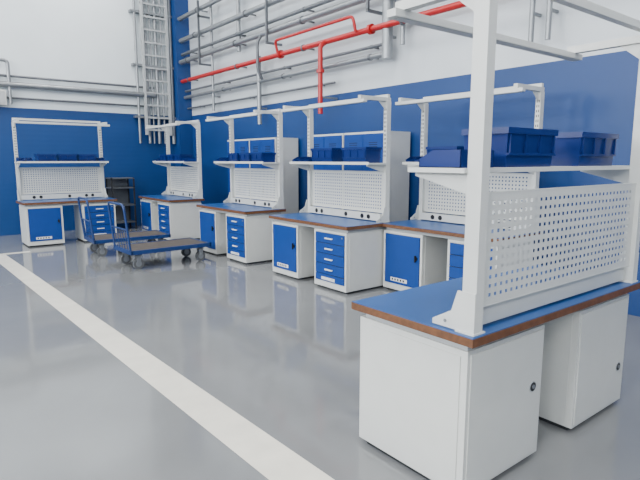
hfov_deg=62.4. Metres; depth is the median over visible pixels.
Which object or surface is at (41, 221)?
workbench
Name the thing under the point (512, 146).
crate
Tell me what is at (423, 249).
workbench
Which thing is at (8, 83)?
pipes
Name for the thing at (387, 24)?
pipes
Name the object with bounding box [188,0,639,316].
wall
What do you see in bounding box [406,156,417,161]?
bin
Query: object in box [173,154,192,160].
crate
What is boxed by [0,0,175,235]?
wall
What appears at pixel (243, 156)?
crate
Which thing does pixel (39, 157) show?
crate
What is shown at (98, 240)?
trolley
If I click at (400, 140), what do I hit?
locker
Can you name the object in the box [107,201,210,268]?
trolley
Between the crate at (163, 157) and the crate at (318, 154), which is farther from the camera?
the crate at (163, 157)
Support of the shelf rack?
on the floor
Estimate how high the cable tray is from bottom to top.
6.600 m
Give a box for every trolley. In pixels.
[77,197,170,255]
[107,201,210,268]
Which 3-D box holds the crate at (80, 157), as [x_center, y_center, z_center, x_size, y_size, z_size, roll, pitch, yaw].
[-4.704,-1.650,10.620,0.340,0.150,0.270,-7,11,-38]
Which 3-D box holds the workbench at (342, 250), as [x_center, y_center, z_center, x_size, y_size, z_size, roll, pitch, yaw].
[0.086,-0.644,6.972,0.760,2.385,1.700,-7,11,-38]
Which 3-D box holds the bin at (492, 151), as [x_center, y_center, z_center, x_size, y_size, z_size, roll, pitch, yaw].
[0.693,-0.389,2.531,0.118,0.080,0.248,-7,11,-38]
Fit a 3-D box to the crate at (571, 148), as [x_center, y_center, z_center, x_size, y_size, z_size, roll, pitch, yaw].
[1.553,-0.544,3.187,0.460,0.190,0.270,-7,11,-38]
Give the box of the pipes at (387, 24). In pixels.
[177,0,558,123]
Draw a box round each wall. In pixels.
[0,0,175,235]
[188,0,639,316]
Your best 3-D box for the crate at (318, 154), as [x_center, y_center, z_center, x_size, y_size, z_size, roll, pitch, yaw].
[0.118,-1.133,7.078,0.270,0.190,0.460,-7,11,-38]
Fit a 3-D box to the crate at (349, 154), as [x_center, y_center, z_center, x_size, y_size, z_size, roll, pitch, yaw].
[0.513,-1.058,6.580,0.270,0.190,0.460,-7,11,-38]
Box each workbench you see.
[11,118,116,246]
[138,120,203,239]
[196,109,285,263]
[269,94,390,293]
[351,0,639,479]
[382,83,544,290]
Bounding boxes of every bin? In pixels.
[182,158,195,161]
[303,157,311,161]
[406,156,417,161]
[417,150,467,167]
[490,150,493,167]
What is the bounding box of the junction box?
[0,90,6,105]
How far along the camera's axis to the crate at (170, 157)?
10.91 m
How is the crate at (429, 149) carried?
on the workbench at (423, 249)
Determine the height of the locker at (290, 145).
2.000 m
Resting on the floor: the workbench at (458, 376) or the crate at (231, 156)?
the workbench at (458, 376)
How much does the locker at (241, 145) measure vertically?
2.000 m
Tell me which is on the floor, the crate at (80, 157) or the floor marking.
the floor marking
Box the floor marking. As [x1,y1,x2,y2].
[0,251,333,479]
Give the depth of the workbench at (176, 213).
10.68 m
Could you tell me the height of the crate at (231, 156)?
0.150 m
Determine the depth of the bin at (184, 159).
10.49 m
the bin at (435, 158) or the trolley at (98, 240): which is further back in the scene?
the trolley at (98, 240)
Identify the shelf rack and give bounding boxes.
[105,177,136,228]
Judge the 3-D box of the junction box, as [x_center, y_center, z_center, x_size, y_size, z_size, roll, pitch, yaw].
[-6.630,-2.922,10.810,0.340,0.300,0.212,-7,11,-38]
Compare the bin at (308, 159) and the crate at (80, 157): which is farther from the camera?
the crate at (80, 157)
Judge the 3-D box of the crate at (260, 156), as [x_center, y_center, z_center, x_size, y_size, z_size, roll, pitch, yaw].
[-0.896,-1.307,8.355,0.270,0.150,0.340,-7,11,-38]
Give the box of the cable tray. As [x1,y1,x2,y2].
[128,0,194,192]
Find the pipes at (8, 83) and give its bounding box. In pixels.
[0,58,155,107]
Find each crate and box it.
[34,154,56,160]
[56,154,76,160]
[76,154,96,160]
[159,154,166,160]
[166,154,174,160]
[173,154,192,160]
[227,153,239,160]
[239,153,251,160]
[250,152,275,161]
[310,148,342,161]
[341,147,381,162]
[425,146,463,153]
[461,127,558,166]
[551,132,618,165]
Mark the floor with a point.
(282, 352)
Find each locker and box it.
[227,139,250,198]
[250,137,298,213]
[313,133,343,209]
[344,131,409,228]
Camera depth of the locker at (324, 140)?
8.26 m
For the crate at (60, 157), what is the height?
0.150 m
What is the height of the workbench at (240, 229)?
2.385 m
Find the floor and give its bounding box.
[0,225,639,479]

